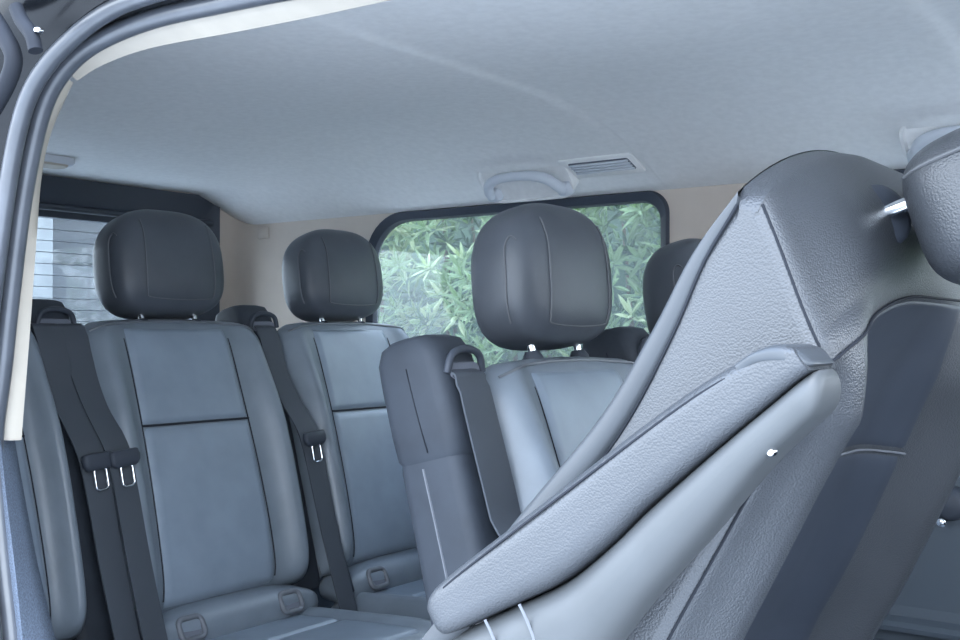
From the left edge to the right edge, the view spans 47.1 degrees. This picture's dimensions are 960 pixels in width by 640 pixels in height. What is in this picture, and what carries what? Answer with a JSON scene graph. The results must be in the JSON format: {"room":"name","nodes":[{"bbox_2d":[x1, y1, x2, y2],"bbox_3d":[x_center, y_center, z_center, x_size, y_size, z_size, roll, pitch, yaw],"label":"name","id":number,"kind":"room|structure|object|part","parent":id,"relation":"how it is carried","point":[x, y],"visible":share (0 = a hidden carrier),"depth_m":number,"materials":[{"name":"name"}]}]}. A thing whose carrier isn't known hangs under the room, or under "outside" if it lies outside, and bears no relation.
{"room":"vehicle interior","nodes":[
{"label":"vehicle interior","id":0,"kind":"room"},
{"bbox_2d":[0,0,108,170],"bbox_3d":[-0.852,0.211,1.514,2.337,1.620,0.052,-1,-1,36],"label":"wall","id":1,"kind":"structure","parent":0,"point":[55,17],"depth_m":1.27,"materials":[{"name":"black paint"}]},
{"bbox_2d":[0,2,43,114],"bbox_3d":[-0.519,-0.289,1.220,0.117,0.134,0.022,-1,-1,39],"label":"bracket","id":2,"kind":"object","parent":1,"relation":"attached to","point":[11,71],"visible":1,"depth_m":1.21,"materials":[{"name":"black"}]},
{"bbox_3d":[-0.537,-0.289,1.236,0.069,0.134,0.019,-1,-1,36],"label":"arm","id":3,"kind":"part","parent":2,"relation":"part of","materials":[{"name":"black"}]},
{"bbox_2d":[97,0,183,30],"bbox_3d":[0.310,-0.382,0.781,2.090,0.074,0.060,-1,-1,36],"label":"trim","id":4,"kind":"structure","parent":1,"relation":"attached to","point":[166,2],"depth_m":1.26,"materials":[{"name":"rubber"}]},
{"bbox_2d":[0,0,290,639],"bbox_3d":[-0.265,0.327,1.138,0.948,1.384,0.056,-1,-1,36],"label":"seal","id":5,"kind":"object","parent":1,"relation":"attached to","point":[38,96],"visible":1,"depth_m":1.35,"materials":[{"name":"rubber"}]},
{"bbox_2d":[72,0,389,80],"bbox_3d":[-0.167,-0.337,1.137,0.852,0.076,0.035,-1,-1,36],"label":"trim","id":6,"kind":"structure","parent":1,"relation":"attached to","point":[261,16],"depth_m":1.21,"materials":[{"name":"beige plastic"}]},
{"bbox_2d":[42,174,229,311],"bbox_3d":[-1.246,0.309,2.831,0.030,1.460,1.570,-1,-1,36],"label":"wall","id":7,"kind":"structure","parent":0,"point":[224,217],"depth_m":3.43,"materials":[{"name":"plastic"}]},
{"bbox_2d":[32,175,219,321],"bbox_3d":[-1.209,-0.063,2.892,0.064,0.645,1.295,-1,-1,36],"label":"window","id":8,"kind":"structure","parent":7,"relation":"in","point":[63,198],"depth_m":3.08,"materials":[{"name":"glass"}]},
{"bbox_2d":[230,183,746,330],"bbox_3d":[0.641,0.319,2.460,3.460,1.430,0.090,-1,-1,36],"label":"wall","id":9,"kind":"structure","parent":0,"point":[255,263],"depth_m":3.39,"materials":[{"name":"plastic"}]},
{"bbox_2d":[365,191,669,322],"bbox_3d":[0.065,-0.072,2.906,0.962,0.474,0.034,-1,-1,36],"label":"window","id":10,"kind":"structure","parent":9,"relation":"in","point":[391,222],"depth_m":2.89,"materials":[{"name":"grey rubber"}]},
{"bbox_2d":[310,475,959,639],"bbox_3d":[0.662,0.608,2.416,3.380,0.850,0.100,-1,-1,36],"label":"trim","id":11,"kind":"structure","parent":9,"relation":"attached to","point":[927,607],"depth_m":2.22,"materials":[{"name":"grey plastic"}]},
{"bbox_2d":[893,169,904,173],"bbox_3d":[1.194,-0.083,2.086,1.132,0.474,0.034,-1,-1,36],"label":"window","id":12,"kind":"structure","parent":9,"relation":"in","point":[898,170],"depth_m":2.30,"materials":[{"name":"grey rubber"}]},
{"bbox_2d":[42,0,959,224],"bbox_3d":[0.200,-0.398,1.845,3.480,0.166,1.590,-1,-1,36],"label":"ceiling","id":13,"kind":"structure","parent":0,"point":[392,106],"depth_m":2.19,"materials":[{"name":"fabric"}]},
{"bbox_2d":[43,154,74,168],"bbox_3d":[-1.065,-0.393,2.690,0.071,0.035,0.150,-1,-1,36],"label":"recessed light","id":14,"kind":"object","parent":13,"relation":"in","point":[50,161],"visible":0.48,"depth_m":2.69,"materials":[{"name":"grey plastic"}]},
{"bbox_2d":[477,163,579,202],"bbox_3d":[0.114,-0.357,2.730,0.268,0.117,0.128,-1,-1,36],"label":"handle","id":15,"kind":"object","parent":13,"relation":"attached to","point":[557,182],"visible":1,"depth_m":2.71,"materials":[{"name":"grey plastic"}]},
{"bbox_2d":[558,153,645,178],"bbox_3d":[0.287,-0.366,2.594,0.196,0.041,0.086,-1,-1,36],"label":"ceiling vent","id":16,"kind":"object","parent":13,"relation":"in","point":[623,163],"visible":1,"depth_m":2.58,"materials":[{"name":"plastic"}]},
{"bbox_2d":[899,124,959,162],"bbox_3d":[0.951,-0.365,2.121,0.268,0.117,0.128,-1,-1,36],"label":"handle","id":17,"kind":"object","parent":13,"relation":"attached to","point":[912,141],"visible":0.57,"depth_m":2.15,"materials":[{"name":"grey plastic"}]},
{"bbox_2d":[937,486,959,526],"bbox_3d":[0.935,0.371,2.188,0.068,0.079,0.044,-1,-1,36],"label":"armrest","id":18,"kind":"object","parent":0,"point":[951,510],"visible":0.59,"depth_m":2.17,"materials":[{"name":"grey leather"}]},
{"bbox_3d":[0.207,1.055,1.801,3.700,0.060,1.680,-1,-1,36],"label":"floor","id":19,"kind":"structure","parent":0,"visible":0},
{"bbox_2d":[15,329,86,639],"bbox_3d":[-0.748,0.389,1.812,0.748,1.271,0.360,-1,-1,36],"label":"passenger seat","id":20,"kind":"object","parent":19,"relation":"on","point":[41,452],"visible":0.4,"depth_m":1.97,"materials":[{"name":"leather"}]},
{"bbox_2d":[30,209,431,639],"bbox_3d":[-0.483,0.394,2.179,0.750,1.271,0.590,-1,-1,36],"label":"passenger seat","id":21,"kind":"object","parent":19,"relation":"on","point":[191,523],"visible":0.96,"depth_m":2.25,"materials":[{"name":"leather"}]},
{"bbox_3d":[-0.704,0.294,2.041,0.013,0.047,0.033,-1,-1,36],"label":"latch plate","id":22,"kind":"part","parent":21,"relation":"part of","materials":[{"name":"silver metal"}]},
{"bbox_3d":[-0.667,0.292,2.078,0.013,0.047,0.033,-1,-1,36],"label":"latch plate","id":23,"kind":"part","parent":21,"relation":"part of","materials":[{"name":"silver metal"}]},
{"bbox_3d":[-0.587,0.294,2.312,0.222,0.595,0.500,-1,-1,36],"label":"backrest","id":24,"kind":"part","parent":21,"relation":"part of","materials":[{"name":"leather"}]},
{"bbox_2d":[278,607,431,639],"bbox_3d":[-0.351,0.665,2.135,0.490,0.138,0.472,-1,-1,36],"label":"seat cushion","id":25,"kind":"object","parent":21,"relation":"on","point":[294,623],"depth_m":2.20,"materials":[{"name":"leather"}]},
{"bbox_2d":[215,229,429,619],"bbox_3d":[-0.164,0.400,2.618,0.750,1.271,0.590,-1,-1,36],"label":"passenger seat","id":26,"kind":"object","parent":19,"relation":"on","point":[324,369],"visible":0.6,"depth_m":2.64,"materials":[{"name":"leather"}]},
{"bbox_3d":[-0.370,0.300,2.496,0.013,0.047,0.033,-1,-1,36],"label":"latch plate","id":27,"kind":"part","parent":26,"relation":"part of","materials":[{"name":"silver metal"}]},
{"bbox_3d":[-0.269,0.300,2.751,0.222,0.595,0.500,-1,-1,36],"label":"backrest","id":28,"kind":"part","parent":26,"relation":"part of","materials":[{"name":"leather"}]},
{"bbox_2d":[331,592,429,619],"bbox_3d":[-0.033,0.671,2.574,0.490,0.138,0.472,-1,-1,36],"label":"seat cushion","id":29,"kind":"object","parent":26,"relation":"on","point":[410,604],"depth_m":2.45,"materials":[{"name":"leather"}]},
{"bbox_2d":[379,203,633,624],"bbox_3d":[0.321,0.450,1.584,0.750,1.283,0.590,-1,-1,36],"label":"passenger seat","id":30,"kind":"object","parent":19,"relation":"on","point":[475,444],"visible":0.68,"depth_m":1.57,"materials":[{"name":"leather"}]},
{"bbox_3d":[0.083,0.054,1.732,0.024,0.063,0.013,-1,-1,36],"label":"headrest post","id":31,"kind":"part","parent":30,"relation":"part of","materials":[{"name":"silver metal"}]},
{"bbox_3d":[0.217,0.356,1.717,0.222,0.595,0.500,-1,-1,36],"label":"backrest","id":32,"kind":"part","parent":30,"relation":"part of","materials":[{"name":"leather"}]},
{"bbox_3d":[0.165,0.056,1.845,0.024,0.063,0.013,-1,-1,36],"label":"headrest post","id":33,"kind":"part","parent":30,"relation":"part of","materials":[{"name":"silver metal"}]},
{"bbox_2d":[582,238,701,361],"bbox_3d":[0.653,0.457,2.041,0.750,1.251,0.590,-1,-1,36],"label":"passenger seat","id":34,"kind":"object","parent":19,"relation":"on","point":[664,268],"visible":0.09,"depth_m":2.14,"materials":[{"name":"leather"}]},
{"bbox_2d":[421,128,959,639],"bbox_3d":[0.335,0.400,1.118,0.659,1.190,0.657,-1,-1,36],"label":"passenger seat","id":35,"kind":"object","parent":19,"relation":"on","point":[778,457],"visible":1,"depth_m":0.93,"materials":[{"name":"leather"}]},
{"bbox_3d":[0.409,-0.114,0.988,0.118,0.049,0.013,-1,-1,36],"label":"headrest post","id":36,"kind":"part","parent":35,"relation":"part of","materials":[{"name":"silver metal"}]},
{"bbox_3d":[-1.176,0.358,1.873,1.170,1.335,0.075,-1,-1,36],"label":"wall","id":37,"kind":"structure","parent":0,"visible":0},
{"bbox_2d":[0,440,54,639],"bbox_3d":[-0.566,0.587,1.425,0.338,0.864,0.083,-1,-1,36],"label":"trim","id":38,"kind":"structure","parent":37,"relation":"attached to","point":[33,621],"depth_m":1.43,"materials":[{"name":"grey plastic"}]},
{"bbox_2d":[4,80,72,439],"bbox_3d":[-0.576,-0.078,1.430,0.173,0.472,0.035,-1,-1,36],"label":"trim","id":39,"kind":"structure","parent":37,"relation":"attached to","point":[15,409],"depth_m":1.44,"materials":[{"name":"beige plastic"}]},
{"label":"outside","id":40,"kind":"structure","parent":0,"visible":0},
{"bbox_3d":[1.176,1.772,1.594,24.000,0.024,22.000,-1,-1,36],"label":"ground","id":41,"kind":"structure","parent":40,"visible":0},
{"bbox_2d":[32,217,52,299],"bbox_3d":[-2.754,0.337,6.412,0.320,3.020,0.520,-1,-1,36],"label":"rear window","id":42,"kind":"structure","parent":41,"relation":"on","point":[47,223],"depth_m":6.48,"materials":[{"name":"clear glass"}]},
{"bbox_2d":[53,219,127,324],"bbox_3d":[-2.086,0.159,8.005,0.410,3.440,3.500,-1,-1,36],"label":"building","id":43,"kind":"structure","parent":41,"relation":"on","point":[76,294],"depth_m":7.01,"materials":[{"name":"white metal"}]},
{"bbox_3d":[-1.960,-0.562,7.924,0.100,0.424,3.200,-1,-1,36],"label":"garage panel","id":44,"kind":"part","parent":43,"relation":"part of","materials":[{"name":"white metal"}]},
{"bbox_3d":[-1.960,-0.122,7.918,0.100,0.424,3.200,-1,-1,36],"label":"garage panel","id":45,"kind":"part","parent":43,"relation":"part of","materials":[{"name":"white metal"}]},
{"bbox_2d":[378,203,660,367],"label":"window","id":46,"kind":"structure","parent":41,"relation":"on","point":[426,264],"depth_m":4.60,"materials":[{"name":"clear glass"}]}
]}

